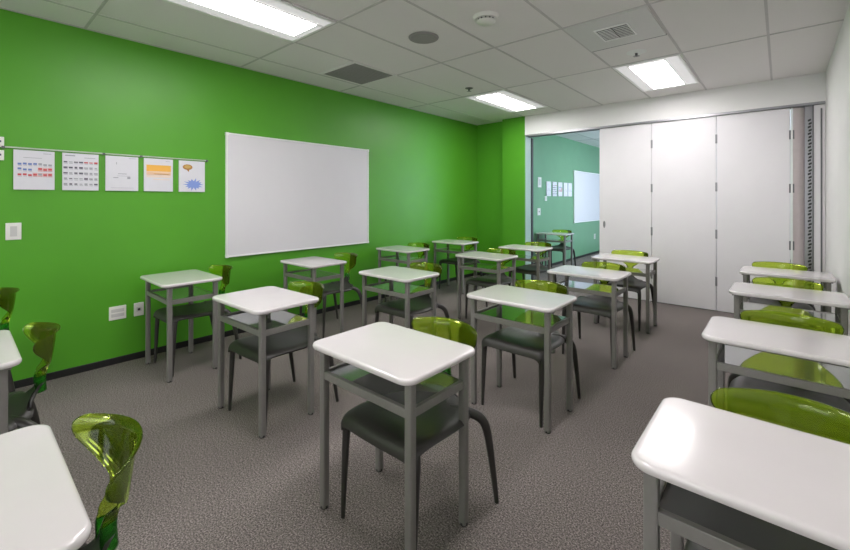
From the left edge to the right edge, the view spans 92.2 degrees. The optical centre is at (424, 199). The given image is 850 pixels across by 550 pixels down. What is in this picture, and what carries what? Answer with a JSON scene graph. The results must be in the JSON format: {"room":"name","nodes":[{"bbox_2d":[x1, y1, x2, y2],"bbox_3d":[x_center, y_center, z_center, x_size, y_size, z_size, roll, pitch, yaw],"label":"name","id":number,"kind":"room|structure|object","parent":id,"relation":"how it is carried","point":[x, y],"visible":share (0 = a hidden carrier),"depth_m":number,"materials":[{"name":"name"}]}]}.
{"room":"classroom","nodes":[
{"label":"classroom","id":0,"kind":"room"},
{"bbox_2d":[0,9,476,380],"bbox_3d":[-2.359,0.000,3.763,0.100,2.740,9.980,0,0,41],"label":"wall","id":1,"kind":"structure","parent":0,"point":[78,255],"depth_m":3.61,"materials":[{"name":"green paint"}]},
{"bbox_2d":[0,150,3,159],"bbox_3d":[-3.058,-0.320,2.874,0.009,0.072,0.140,0,0,41],"label":"wall sign","id":2,"kind":"object","parent":1,"relation":"attached to","point":[1,151],"visible":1,"depth_m":2.92,"materials":[{"name":"white plastic"}]},
{"bbox_2d":[0,137,3,146],"bbox_3d":[-3.058,-0.415,2.874,0.009,0.072,0.140,0,0,41],"label":"wall sign","id":3,"kind":"object","parent":1,"relation":"attached to","point":[1,138],"visible":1,"depth_m":2.92,"materials":[{"name":"white plastic"}]},
{"bbox_2d":[5,223,20,239],"bbox_3d":[-2.981,0.227,2.964,0.011,0.122,0.082,0,0,41],"label":"light switch","id":4,"kind":"object","parent":1,"relation":"attached to","point":[12,230],"visible":1,"depth_m":2.96,"materials":[{"name":"white plastic"}]},
{"bbox_2d":[13,149,54,189],"bbox_3d":[-2.907,-0.222,3.045,0.017,0.290,0.222,0,0,41],"label":"poster","id":5,"kind":"object","parent":1,"relation":"attached to","point":[32,170],"visible":1,"depth_m":3.04,"materials":[{"name":"paper"}]},
{"bbox_2d":[18,154,51,176],"bbox_3d":[-2.898,-0.259,3.042,0.001,0.180,0.188,0,0,41],"label":"print","id":6,"kind":"object","parent":5,"relation":"attached to","point":[29,165],"depth_m":3.04,"materials":[{"name":"multicoloured"}]},
{"bbox_2d":[62,153,98,190],"bbox_3d":[-2.732,-0.222,3.246,0.017,0.290,0.222,0,0,41],"label":"poster","id":7,"kind":"object","parent":1,"relation":"attached to","point":[79,171],"visible":1,"depth_m":3.24,"materials":[{"name":"paper"}]},
{"bbox_2d":[1,146,207,161],"bbox_3d":[-2.559,-0.378,3.438,0.023,0.016,1.393,0,0,41],"label":"rail","id":8,"kind":"object","parent":1,"relation":"attached to","point":[1,146],"visible":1,"depth_m":3.32,"materials":[{"name":"metal"}]},
{"bbox_2d":[109,305,125,320],"bbox_3d":[-2.577,0.945,3.429,0.010,0.112,0.118,0,0,41],"label":"wall socket","id":9,"kind":"object","parent":1,"relation":"attached to","point":[116,312],"visible":1,"depth_m":3.42,"materials":[{"name":"white plastic"}]},
{"bbox_2d":[105,155,137,190],"bbox_3d":[-2.554,-0.222,3.450,0.017,0.290,0.226,0,0,41],"label":"poster","id":10,"kind":"object","parent":1,"relation":"attached to","point":[121,173],"visible":1,"depth_m":3.44,"materials":[{"name":"paper"}]},
{"bbox_2d":[134,302,143,315],"bbox_3d":[-2.477,0.945,3.541,0.013,0.112,0.072,0,0,41],"label":"socket","id":11,"kind":"object","parent":1,"relation":"attached to","point":[138,307],"visible":1,"depth_m":3.54,"materials":[{"name":"white plastic"}]},
{"bbox_2d":[144,158,172,191],"bbox_3d":[-2.378,-0.222,3.652,0.017,0.290,0.224,0,0,41],"label":"poster","id":12,"kind":"object","parent":1,"relation":"attached to","point":[158,173],"visible":1,"depth_m":3.64,"materials":[{"name":"paper"}]},
{"bbox_2d":[146,161,170,179],"bbox_3d":[-2.373,-0.263,3.647,0.001,0.170,0.190,0,0,41],"label":"print","id":13,"kind":"object","parent":12,"relation":"attached to","point":[155,170],"depth_m":3.64,"materials":[{"name":"orange"}]},
{"bbox_2d":[178,160,204,191],"bbox_3d":[-2.198,-0.222,3.858,0.017,0.290,0.224,0,0,41],"label":"poster","id":14,"kind":"object","parent":1,"relation":"attached to","point":[191,174],"visible":1,"depth_m":3.85,"materials":[{"name":"paper"}]},
{"bbox_2d":[183,164,191,171],"bbox_3d":[-2.219,-0.297,3.823,0.001,0.071,0.084,0,0,41],"label":"print","id":15,"kind":"object","parent":14,"relation":"attached to","point":[186,167],"depth_m":3.82,"materials":[{"name":"brown"}]},
{"bbox_2d":[184,179,201,189],"bbox_3d":[-2.187,-0.146,3.859,0.001,0.121,0.183,0,0,41],"label":"print","id":16,"kind":"object","parent":14,"relation":"attached to","point":[192,184],"depth_m":3.86},
{"bbox_2d":[0,7,475,124],"bbox_3d":[-2.281,-1.367,3.762,0.020,0.005,9.880,0,0,41],"label":"trim","id":17,"kind":"structure","parent":1,"relation":"attached to","point":[0,7],"depth_m":3.83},
{"bbox_2d":[13,273,473,388],"bbox_3d":[-2.284,1.343,3.764,0.012,0.055,9.880,0,0,41],"label":"baseboard","id":18,"kind":"structure","parent":1,"relation":"attached to","point":[95,365],"depth_m":3.51,"materials":[{"name":"black rubber"}]},
{"bbox_2d":[225,132,368,257],"bbox_3d":[-1.377,-0.050,4.791,0.030,1.256,1.876,0,0,41],"label":"whiteboard","id":19,"kind":"object","parent":1,"relation":"attached to","point":[282,195],"visible":1,"depth_m":4.63,"materials":[{"name":"plastic"}]},
{"bbox_2d":[0,0,849,147],"bbox_3d":[1.506,-1.420,4.655,4.760,0.100,16.400,0,0,41],"label":"ceiling","id":20,"kind":"structure","parent":0,"point":[692,24],"depth_m":3.60,"materials":[{"name":"tile"}]},
{"bbox_2d":[163,0,335,42],"bbox_3d":[-1.311,-1.360,2.865,0.596,0.016,1.230,0,0,41],"label":"recessed light","id":21,"kind":"object","parent":20,"relation":"in","point":[282,19],"visible":1,"depth_m":3.01,"materials":[{"name":"white plastic"}]},
{"bbox_2d":[191,0,314,34],"bbox_3d":[-1.311,-1.363,2.865,0.330,0.008,1.080,0,0,41],"label":"diffuser","id":22,"kind":"object","parent":21,"relation":"attached to","point":[258,12],"depth_m":3.00,"materials":[{"name":"white plastic"}]},
{"bbox_2d":[319,61,396,85],"bbox_3d":[-0.722,-1.363,4.440,0.596,0.011,0.596,0,0,41],"label":"ceiling vent","id":23,"kind":"object","parent":20,"relation":"in","point":[355,72],"visible":1,"depth_m":4.40,"materials":[{"name":"grey metal"}]},
{"bbox_2d":[408,31,438,43],"bbox_3d":[-0.012,-1.362,3.444,0.256,0.010,0.256,0,0,41],"label":"ceiling speaker","id":24,"kind":"object","parent":20,"relation":"attached to","point":[423,37],"visible":1,"depth_m":3.42},
{"bbox_2d":[43,0,843,120],"bbox_3d":[-0.621,-1.368,2.211,4.558,0.004,9.719,0,0,41],"label":"grid","id":25,"kind":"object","parent":20,"relation":"attached to","point":[104,2],"depth_m":3.57,"materials":[{"name":"white metal"}]},
{"bbox_2d":[473,11,498,26],"bbox_3d":[0.455,-1.342,3.051,0.196,0.050,0.196,0,0,41],"label":"smoke detector","id":26,"kind":"object","parent":20,"relation":"attached to","point":[483,18],"visible":1,"depth_m":3.00,"materials":[{"name":"white plastic"}]},
{"bbox_2d":[465,89,546,112],"bbox_3d":[1.154,-1.360,5.697,0.596,0.016,1.230,0,0,41],"label":"recessed light","id":27,"kind":"object","parent":20,"relation":"in","point":[503,99],"visible":1,"depth_m":5.64,"materials":[{"name":"white plastic"}]},
{"bbox_2d":[478,93,534,109],"bbox_3d":[1.154,-1.363,5.697,0.330,0.008,1.080,0,0,41],"label":"diffuser","id":28,"kind":"object","parent":27,"relation":"attached to","point":[500,99],"depth_m":5.64,"materials":[{"name":"white plastic"}]},
{"bbox_2d":[564,5,665,51],"bbox_3d":[1.543,-1.359,3.311,0.596,0.018,0.650,0,0,41],"label":"ceiling vent","id":29,"kind":"object","parent":20,"relation":"in","point":[637,24],"visible":1,"depth_m":3.26,"materials":[{"name":"grey plastic"}]},
{"bbox_2d":[594,34,666,51],"bbox_3d":[1.763,-1.365,3.563,0.600,0.009,0.014,0,0,41],"label":"trim","id":30,"kind":"structure","parent":20,"relation":"attached to","point":[666,34],"depth_m":3.53,"materials":[{"name":"metal"}]},
{"bbox_2d":[626,49,646,56],"bbox_3d":[1.956,-1.349,3.786,0.170,0.037,0.170,0,0,41],"label":"sprinkler","id":31,"kind":"object","parent":20,"relation":"attached to","point":[636,52],"visible":1,"depth_m":3.77,"materials":[{"name":"metal"}]},
{"bbox_2d":[612,54,699,91],"bbox_3d":[2.557,-1.360,4.476,0.596,0.016,1.230,0,0,41],"label":"recessed light","id":32,"kind":"object","parent":20,"relation":"in","point":[671,71],"visible":1,"depth_m":4.39,"materials":[{"name":"white plastic"}]},
{"bbox_2d":[630,61,683,87],"bbox_3d":[2.557,-1.363,4.476,0.330,0.008,1.080,0,0,41],"label":"diffuser","id":33,"kind":"object","parent":32,"relation":"attached to","point":[654,74],"depth_m":4.43,"materials":[{"name":"white plastic"}]},
{"bbox_2d":[8,252,849,549],"bbox_3d":[1.506,1.420,4.655,4.760,0.100,16.400,0,0,41],"label":"floor","id":34,"kind":"structure","parent":0,"point":[204,477],"depth_m":2.24,"materials":[{"name":"carpet"}]},
{"bbox_2d":[0,287,19,392],"bbox_3d":[-2.894,0.982,2.526,0.519,0.779,0.560,0,0,41],"label":"chair","id":35,"kind":"object","parent":34,"relation":"on","point":[7,294],"visible":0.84,"depth_m":2.65,"materials":[{"name":"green plastic"}]},
{"bbox_2d":[0,330,21,433],"bbox_3d":[-1.960,1.000,1.647,0.612,0.740,0.444,0,0,41],"label":"student desk","id":36,"kind":"object","parent":34,"relation":"on","point":[10,356],"visible":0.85,"depth_m":1.60,"materials":[{"name":"white plastic"}]},
{"bbox_2d":[8,322,60,431],"bbox_3d":[-1.912,0.982,1.730,0.519,0.779,0.560,0,0,41],"label":"chair","id":37,"kind":"object","parent":34,"relation":"on","point":[22,409],"visible":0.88,"depth_m":1.86,"materials":[{"name":"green plastic"}]},
{"bbox_2d":[0,424,91,549],"bbox_3d":[-0.999,1.000,0.810,0.612,0.740,0.444,0,0,41],"label":"student desk","id":38,"kind":"object","parent":34,"relation":"on","point":[42,507],"visible":1,"depth_m":0.87,"materials":[{"name":"white plastic"}]},
{"bbox_2d":[71,413,142,549],"bbox_3d":[-0.941,0.982,0.878,0.519,0.779,0.560,0,0,41],"label":"chair","id":39,"kind":"object","parent":34,"relation":"on","point":[117,440],"visible":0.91,"depth_m":1.08,"materials":[{"name":"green plastic"}]},
{"bbox_2d":[140,269,222,382],"bbox_3d":[-2.013,1.000,3.376,0.612,0.740,0.444,0,0,41],"label":"student desk","id":40,"kind":"object","parent":34,"relation":"on","point":[177,287],"visible":0.96,"depth_m":3.32,"materials":[{"name":"white plastic"}]},
{"bbox_2d":[151,286,211,299],"bbox_3d":[-2.009,0.770,3.381,0.510,0.006,0.328,0,0,41],"label":"shelf","id":41,"kind":"object","parent":40,"relation":"attached to","point":[180,292],"depth_m":3.35,"materials":[{"name":"metal"}]},
{"bbox_2d":[153,265,241,376],"bbox_3d":[-1.946,0.982,3.497,0.519,0.779,0.560,0,0,41],"label":"chair","id":42,"kind":"object","parent":34,"relation":"on","point":[205,308],"visible":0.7,"depth_m":3.43,"materials":[{"name":"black plastic"}]},
{"bbox_2d":[212,286,318,437],"bbox_3d":[-1.038,1.000,2.660,0.612,0.740,0.444,0,0,40],"label":"student desk","id":43,"kind":"object","parent":34,"relation":"on","point":[262,314],"visible":0.96,"depth_m":2.61,"materials":[{"name":"white plastic"}]},
{"bbox_2d":[226,310,307,329],"bbox_3d":[-1.035,0.770,2.665,0.510,0.006,0.328,0,0,40],"label":"shelf","id":44,"kind":"object","parent":43,"relation":"attached to","point":[279,320],"depth_m":2.60,"materials":[{"name":"clear glass"}]},
{"bbox_2d":[228,281,338,428],"bbox_3d":[-0.952,0.982,2.737,0.519,0.779,0.560,0,0,38],"label":"chair","id":45,"kind":"object","parent":34,"relation":"on","point":[289,341],"visible":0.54,"depth_m":2.66,"materials":[{"name":"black plastic"}]},
{"bbox_2d":[280,256,346,332],"bbox_3d":[-1.159,1.000,4.243,0.612,0.740,0.444,0,0,41],"label":"student desk","id":46,"kind":"object","parent":34,"relation":"on","point":[313,262],"visible":0.82,"depth_m":4.18,"materials":[{"name":"white plastic"}]},
{"bbox_2d":[291,269,336,277],"bbox_3d":[-1.155,0.770,4.248,0.510,0.006,0.328,0,0,41],"label":"shelf","id":47,"kind":"object","parent":46,"relation":"attached to","point":[305,273],"depth_m":4.21,"materials":[{"name":"metal"}]},
{"bbox_2d":[299,252,361,338],"bbox_3d":[-0.993,0.982,4.371,0.519,0.779,0.560,0,0,41],"label":"chair","id":48,"kind":"object","parent":34,"relation":"on","point":[332,287],"visible":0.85,"depth_m":4.34,"materials":[{"name":"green plastic"}]},
{"bbox_2d":[313,322,474,549],"bbox_3d":[-0.142,1.000,1.778,0.612,0.740,0.444,0,0,41],"label":"student desk","id":49,"kind":"object","parent":34,"relation":"on","point":[398,369],"visible":1,"depth_m":1.71,"materials":[{"name":"white plastic"}]},
{"bbox_2d":[330,364,458,404],"bbox_3d":[-0.138,0.770,1.783,0.510,0.006,0.328,0,0,41],"label":"shelf","id":50,"kind":"object","parent":49,"relation":"attached to","point":[437,388],"depth_m":1.68,"materials":[{"name":"clear glass"}]},
{"bbox_2d":[359,266,438,335],"bbox_3d":[-0.230,1.000,3.574,0.612,0.740,0.444,0,0,41],"label":"student desk","id":51,"kind":"object","parent":34,"relation":"on","point":[405,290],"visible":0.78,"depth_m":3.52,"materials":[{"name":"white plastic"}]},
{"bbox_2d":[370,281,429,293],"bbox_3d":[-0.226,0.770,3.579,0.510,0.006,0.328,0,0,41],"label":"shelf","id":52,"kind":"object","parent":51,"relation":"attached to","point":[385,287],"depth_m":3.54,"materials":[{"name":"glass"}]},
{"bbox_2d":[376,245,429,303],"bbox_3d":[-0.293,1.000,5.359,0.612,0.740,0.444,0,0,41],"label":"student desk","id":53,"kind":"object","parent":34,"relation":"on","point":[408,250],"visible":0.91,"depth_m":5.31,"materials":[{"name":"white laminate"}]},
{"bbox_2d":[384,256,421,260],"bbox_3d":[-0.289,0.770,5.364,0.510,0.006,0.328,0,0,41],"label":"shelf","id":54,"kind":"object","parent":53,"relation":"attached to","point":[387,258],"depth_m":5.34,"materials":[{"name":"glass"}]},
{"bbox_2d":[384,242,436,301],"bbox_3d":[-0.206,0.982,5.462,0.519,0.779,0.560,0,0,41],"label":"chair","id":55,"kind":"object","parent":34,"relation":"on","point":[418,265],"visible":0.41,"depth_m":5.57,"materials":[{"name":"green plastic"}]},
{"bbox_2d":[375,262,451,339],"bbox_3d":[-0.112,0.982,3.650,0.519,0.779,0.560,0,0,41],"label":"chair","id":56,"kind":"object","parent":34,"relation":"on","point":[419,304],"visible":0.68,"depth_m":3.60,"materials":[{"name":"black plastic"}]},
{"bbox_2d":[341,317,498,549],"bbox_3d":[-0.032,0.982,1.824,0.519,0.779,0.560,0,0,41],"label":"chair","id":57,"kind":"object","parent":34,"relation":"on","point":[378,426],"visible":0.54,"depth_m":1.72,"materials":[{"name":"grey plastic"}]},
{"bbox_2d":[432,239,478,293],"bbox_3d":[0.460,1.000,6.255,0.612,0.740,0.444,0,0,41],"label":"student desk","id":58,"kind":"object","parent":34,"relation":"on","point":[462,243],"visible":0.77,"depth_m":6.20,"materials":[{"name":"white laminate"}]},
{"bbox_2d":[439,248,470,251],"bbox_3d":[0.464,0.770,6.260,0.510,0.006,0.328,0,0,41],"label":"shelf","id":59,"kind":"object","parent":58,"relation":"attached to","point":[440,249],"depth_m":6.21,"materials":[{"name":"metal"}]},
{"bbox_2d":[439,237,483,288],"bbox_3d":[0.549,0.982,6.356,0.519,0.779,0.560,0,0,41],"label":"chair","id":60,"kind":"object","parent":34,"relation":"on","point":[453,261],"visible":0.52,"depth_m":6.29,"materials":[{"name":"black plastic"}]},
{"bbox_2d":[455,251,517,318],"bbox_3d":[0.703,1.000,4.691,0.612,0.740,0.444,0,0,41],"label":"student desk","id":61,"kind":"object","parent":34,"relation":"on","point":[498,269],"visible":0.8,"depth_m":4.64,"materials":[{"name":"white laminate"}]},
{"bbox_2d":[464,263,509,269],"bbox_3d":[0.707,0.770,4.696,0.510,0.006,0.328,0,0,41],"label":"shelf","id":62,"kind":"object","parent":61,"relation":"attached to","point":[470,266],"depth_m":4.65,"materials":[{"name":"metal"}]},
{"bbox_2d":[465,248,520,318],"bbox_3d":[0.800,0.982,4.785,0.519,0.779,0.560,0,0,41],"label":"chair","id":63,"kind":"object","parent":34,"relation":"on","point":[486,281],"visible":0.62,"depth_m":4.72,"materials":[{"name":"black plastic"}]},
{"bbox_2d":[502,116,524,279],"bbox_3d":[1.561,0.000,6.927,0.420,2.740,0.260,0,0,41],"label":"wall pier","id":64,"kind":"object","parent":34,"relation":"on","point":[513,129],"visible":0.64,"depth_m":6.83,"materials":[{"name":"green paint"}]},
{"bbox_2d":[467,285,576,433],"bbox_3d":[0.634,1.000,2.709,0.612,0.740,0.444,0,0,41],"label":"student desk","id":65,"kind":"object","parent":34,"relation":"on","point":[517,307],"visible":0.96,"depth_m":2.65,"materials":[{"name":"white plastic"}]},
{"bbox_2d":[479,305,565,326],"bbox_3d":[0.638,0.770,2.714,0.510,0.006,0.328,0,0,41],"label":"shelf","id":66,"kind":"object","parent":65,"relation":"attached to","point":[506,315],"depth_m":2.67,"materials":[{"name":"clear glass"}]},
{"bbox_2d":[498,244,552,291],"bbox_3d":[1.346,1.000,5.484,0.612,0.740,0.444,0,0,41],"label":"student desk","id":67,"kind":"object","parent":34,"relation":"on","point":[538,249],"visible":0.59,"depth_m":5.37,"materials":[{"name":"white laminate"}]},
{"bbox_2d":[516,254,546,259],"bbox_3d":[1.350,0.770,5.488,0.510,0.006,0.328,0,0,41],"label":"shelf","id":68,"kind":"object","parent":67,"relation":"attached to","point":[520,257],"depth_m":5.37,"materials":[{"name":"metal"}]},
{"bbox_2d":[481,280,580,427],"bbox_3d":[0.709,0.982,2.796,0.519,0.779,0.560,0,0,41],"label":"chair","id":69,"kind":"object","parent":34,"relation":"on","point":[530,344],"visible":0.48,"depth_m":2.71,"materials":[{"name":"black plastic"}]},
{"bbox_2d":[508,242,556,289],"bbox_3d":[1.456,0.982,5.566,0.519,0.779,0.560,0,0,41],"label":"chair","id":70,"kind":"object","parent":34,"relation":"on","point":[531,269],"visible":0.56,"depth_m":5.54,"materials":[{"name":"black plastic"}]},
{"bbox_2d":[536,232,573,265],"bbox_3d":[2.490,1.000,7.842,0.612,0.740,0.444,0,0,41],"label":"student desk","id":71,"kind":"object","parent":34,"relation":"on","point":[564,234],"visible":0.81,"depth_m":7.78,"materials":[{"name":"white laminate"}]},
{"bbox_2d":[542,230,575,266],"bbox_3d":[2.591,0.982,7.959,0.519,0.779,0.560,0,0,41],"label":"chair","id":72,"kind":"object","parent":34,"relation":"on","point":[560,247],"visible":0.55,"depth_m":7.95,"materials":[{"name":"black plastic"}]},
{"bbox_2d":[547,265,631,368],"bbox_3d":[1.447,1.000,3.619,0.612,0.740,0.444,0,0,41],"label":"student desk","id":73,"kind":"object","parent":34,"relation":"on","point":[613,276],"visible":0.96,"depth_m":3.55,"materials":[{"name":"white plastic"}]},
{"bbox_2d":[559,280,622,292],"bbox_3d":[1.451,0.770,3.624,0.510,0.006,0.328,0,0,41],"label":"shelf","id":74,"kind":"object","parent":73,"relation":"attached to","point":[574,286],"depth_m":3.59,"materials":[{"name":"metal"}]},
{"bbox_2d":[562,261,635,366],"bbox_3d":[1.552,0.982,3.693,0.519,0.779,0.560,0,0,41],"label":"chair","id":75,"kind":"object","parent":34,"relation":"on","point":[590,304],"visible":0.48,"depth_m":3.65,"materials":[{"name":"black plastic"}]},
{"bbox_2d":[597,250,652,330],"bbox_3d":[2.252,0.982,4.608,0.519,0.779,0.560,0,0,41],"label":"chair","id":76,"kind":"object","parent":34,"relation":"on","point":[636,285],"visible":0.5,"depth_m":4.48,"materials":[{"name":"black plastic"}]},
{"bbox_2d":[591,253,659,333],"bbox_3d":[2.201,1.000,4.501,0.612,0.740,0.444,0,0,41],"label":"student desk","id":77,"kind":"object","parent":34,"relation":"on","point":[605,257],"visible":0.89,"depth_m":4.43,"materials":[{"name":"white plastic"}]},
{"bbox_2d":[600,266,652,272],"bbox_3d":[2.205,0.770,4.505,0.510,0.006,0.328,0,0,41],"label":"shelf","id":78,"kind":"object","parent":77,"relation":"attached to","point":[633,270],"depth_m":4.51,"materials":[{"name":"glass"}]},
{"bbox_2d":[600,123,651,300],"bbox_3d":[2.803,0.163,5.734,0.675,2.390,0.058,0,0,41],"label":"partition panel","id":79,"kind":"object","parent":34,"relation":"on","point":[625,151],"visible":0.9,"depth_m":5.70,"materials":[{"name":"laminate"}]},
{"bbox_2d":[651,116,716,309],"bbox_3d":[3.318,0.169,5.277,0.718,2.402,0.072,0,0,41],"label":"partition panel","id":80,"kind":"object","parent":34,"relation":"on","point":[684,152],"visible":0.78,"depth_m":5.24,"materials":[{"name":"laminate"}]},
{"bbox_2d":[631,397,849,549],"bbox_3d":[0.869,1.000,0.967,0.612,0.740,0.444,0,0,41],"label":"student desk","id":81,"kind":"object","parent":34,"relation":"on","point":[714,478],"visible":1,"depth_m":0.98,"materials":[{"name":"white plastic"}]},
{"bbox_2d":[660,482,837,549],"bbox_3d":[0.873,0.770,0.972,0.510,0.006,0.328,0,0,41],"label":"shelf","id":82,"kind":"object","parent":81,"relation":"attached to","point":[749,532],"depth_m":0.97,"materials":[{"name":"grey metal"}]},
{"bbox_2d":[715,108,793,312],"bbox_3d":[3.857,0.163,4.812,0.723,2.390,0.065,0,0,41],"label":"partition panel","id":83,"kind":"object","parent":34,"relation":"on","point":[753,186],"visible":0.95,"depth_m":4.80,"materials":[{"name":"laminate"}]},
{"bbox_2d":[684,388,849,549],"bbox_3d":[0.939,0.982,1.031,0.519,0.779,0.560,0,0,41],"label":"chair","id":84,"kind":"object","parent":34,"relation":"on","point":[690,545],"visible":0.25,"depth_m":1.15,"materials":[{"name":"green plastic"}]},
{"bbox_2d":[702,316,849,409],"bbox_3d":[1.663,1.000,1.880,0.612,0.740,0.444,0,0,41],"label":"student desk","id":85,"kind":"object","parent":34,"relation":"on","point":[830,379],"visible":0.8,"depth_m":1.86,"materials":[{"name":"white plastic"}]},
{"bbox_2d":[717,345,849,388],"bbox_3d":[1.667,0.770,1.885,0.510,0.006,0.328,0,0,41],"label":"shelf","id":86,"kind":"object","parent":85,"relation":"attached to","point":[831,375],"depth_m":1.88,"materials":[{"name":"grey metal"}]},
{"bbox_2d":[748,261,815,360],"bbox_3d":[3.195,0.982,3.695,0.519,0.779,0.560,0,0,41],"label":"chair","id":87,"kind":"object","parent":34,"relation":"on","point":[752,299],"visible":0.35,"depth_m":3.67,"materials":[{"name":"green plastic"}]},
{"bbox_2d":[739,266,835,332],"bbox_3d":[3.144,1.000,3.574,0.612,0.740,0.444,0,0,41],"label":"student desk","id":88,"kind":"object","parent":34,"relation":"on","point":[825,278],"visible":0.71,"depth_m":3.52,"materials":[{"name":"white plastic"}]},
{"bbox_2d":[748,281,823,290],"bbox_3d":[3.148,0.770,3.579,0.510,0.006,0.328,0,0,41],"label":"shelf","id":89,"kind":"object","parent":88,"relation":"attached to","point":[782,285],"depth_m":3.65,"materials":[{"name":"metal"}]},
{"bbox_2d":[727,310,849,442],"bbox_3d":[1.738,0.982,1.953,0.519,0.779,0.560,0,0,41],"label":"chair","id":90,"kind":"object","parent":34,"relation":"on","point":[803,414],"visible":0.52,"depth_m":1.85,"materials":[{"name":"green plastic"}]},
{"bbox_2d":[743,277,834,364],"bbox_3d":[2.559,0.982,2.896,0.519,0.779,0.560,0,0,41],"label":"chair","id":91,"kind":"object","parent":34,"relation":"on","point":[776,322],"visible":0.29,"depth_m":3.01,"materials":[{"name":"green plastic"}]},
{"bbox_2d":[729,282,849,366],"bbox_3d":[2.478,1.000,2.801,0.612,0.740,0.444,0,0,41],"label":"student desk","id":92,"kind":"object","parent":34,"relation":"on","point":[840,301],"visible":0.77,"depth_m":2.74,"materials":[{"name":"white plastic"}]},
{"bbox_2d":[740,302,839,322],"bbox_3d":[2.482,0.770,2.806,0.510,0.006,0.328,0,0,41],"label":"shelf","id":93,"kind":"object","parent":92,"relation":"attached to","point":[753,308],"depth_m":2.76,"materials":[{"name":"grey metal"}]},
{"bbox_2d":[791,108,804,286],"bbox_3d":[4.209,0.166,4.586,0.246,2.388,0.089,0,0,-6],"label":"leaf","id":94,"kind":"object","parent":34,"relation":"on","point":[797,114],"visible":0.58,"depth_m":4.55,"materials":[{"name":"laminate"}]},
{"bbox_2d":[477,122,501,273],"bbox_3d":[1.184,0.000,7.361,0.720,2.740,0.100,0,0,41],"label":"wall","id":95,"kind":"structure","parent":0,"point":[489,136],"depth_m":7.32,"materials":[{"name":"green paint"}]},
{"bbox_2d":[533,135,599,264],"bbox_3d":[3.491,0.000,9.609,0.150,2.740,6.320,0,0,41],"label":"wall","id":96,"kind":"structure","parent":0,"point":[555,158],"depth_m":8.81,"materials":[{"name":"green paint"}]},
{"bbox_2d":[538,177,540,186],"bbox_3d":[2.265,-0.350,8.078,0.011,0.200,0.150,0,0,41],"label":"light switch","id":97,"kind":"object","parent":96,"relation":"attached to","point":[539,178],"visible":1,"depth_m":8.06,"materials":[{"name":"white plastic"}]},
{"bbox_2d":[546,181,550,195],"bbox_3d":[2.530,-0.230,8.377,0.017,0.300,0.210,0,0,41],"label":"poster","id":98,"kind":"object","parent":96,"relation":"attached to","point":[548,183],"visible":1,"depth_m":8.36,"materials":[{"name":"paper"}]},
{"bbox_2d":[552,182,556,195],"bbox_3d":[2.720,-0.230,8.596,0.017,0.300,0.212,0,0,41],"label":"poster","id":99,"kind":"object","parent":96,"relation":"attached to","point":[554,184],"visible":1,"depth_m":8.58,"materials":[{"name":"paper"}]},
{"bbox_2d":[558,182,561,195],"bbox_3d":[2.911,-0.230,8.815,0.017,0.300,0.210,0,0,41],"label":"poster","id":100,"kind":"object","parent":96,"relation":"attached to","point":[559,183],"visible":1,"depth_m":8.79,"materials":[{"name":"paper"}]},
{"bbox_2d":[563,183,567,195],"bbox_3d":[3.101,-0.230,9.034,0.017,0.300,0.210,0,0,41],"label":"poster","id":101,"kind":"object","parent":96,"relation":"attached to","point":[565,185],"visible":1,"depth_m":9.02,"materials":[{"name":"paper"}]},
{"bbox_2d":[568,183,571,195],"bbox_3d":[3.265,-0.230,9.222,0.017,0.300,0.210,0,0,41],"label":"poster","id":102,"kind":"object","parent":96,"relation":"attached to","point":[569,184],"visible":1,"depth_m":9.21,"materials":[{"name":"paper"}]},
{"bbox_2d":[544,250,599,266],"bbox_3d":[3.520,1.345,9.518,0.012,0.050,6.220,0,0,41],"label":"baseboard","id":103,"kind":"structure","parent":96,"relation":"attached to","point":[591,253],"depth_m":9.56,"materials":[{"name":"black rubber"}]},
{"bbox_2d":[573,170,599,222],"bbox_3d":[4.053,-0.075,10.115,0.030,1.216,1.926,0,0,41],"label":"whiteboard","id":104,"kind":"object","parent":96,"relation":"attached to","point":[586,185],"visible":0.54,"depth_m":9.97,"materials":[{"name":"plastic"}]},
{"bbox_2d":[525,72,825,134],"bbox_3d":[3.047,-1.215,5.633,3.520,0.310,0.260,0,0,41],"label":"wall header","id":105,"kind":"structure","parent":0,"point":[809,88],"depth_m":5.18,"materials":[{"name":"white paint"}]},
{"bbox_2d":[525,137,530,283],"bbox_3d":[1.724,0.155,6.782,0.014,2.430,0.245,0,0,41],"label":"trim","id":106,"kind":"structure","parent":105,"relation":"attached to","point":[527,140],"depth_m":6.73,"materials":[{"name":"metal"}]},
{"bbox_2d":[531,138,532,281],"bbox_3d":[1.794,0.170,6.844,0.012,2.400,0.060,0,0,41],"label":"trim","id":107,"kind":"structure","parent":105,"relation":"attached to","point":[531,138],"depth_m":6.82,"materials":[{"name":"black metal"}]},
{"bbox_2d":[525,101,825,137],"bbox_3d":[3.006,-1.046,5.579,3.510,0.032,0.136,0,0,41],"label":"trim","id":108,"kind":"structure","parent":105,"relation":"attached to","point":[802,105],"depth_m":5.27,"materials":[{"name":"metal"}]},
{"bbox_2d":[805,106,811,286],"bbox_3d":[4.237,0.170,4.516,0.065,2.400,0.010,0,0,41],"label":"channel","id":109,"kind":"object","parent":105,"relation":"attached to","point":[808,110],"visible":0.75,"depth_m":4.51,"materials":[{"name":"metal"}]},
{"bbox_2d":[790,140,790,259],"bbox_3d":[7.083,0.000,10.605,3.960,2.740,0.100,0,0,41],"label":"wall","id":110,"kind":"structure","parent":0,"point":[790,140],"depth_m":9.39,"materials":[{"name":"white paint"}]},
{"bbox_2d":[825,3,849,367],"bbox_3d":[3.264,0.000,3.125,0.100,2.740,16.400,0,0,41],"label":"wall","id":111,"kind":"structure","parent":0,"point":[837,105],"depth_m":3.34,"materials":[{"name":"white paint"}]},
{"bbox_2d":[812,104,824,326],"bbox_3d":[4.281,0.170,4.449,0.100,2.400,0.086,0,0,41],"label":"door frame","id":112,"kind":"structure","parent":111,"relation":"attached to","point":[818,111],"depth_m":4.42,"materials":[{"name":"metal"}]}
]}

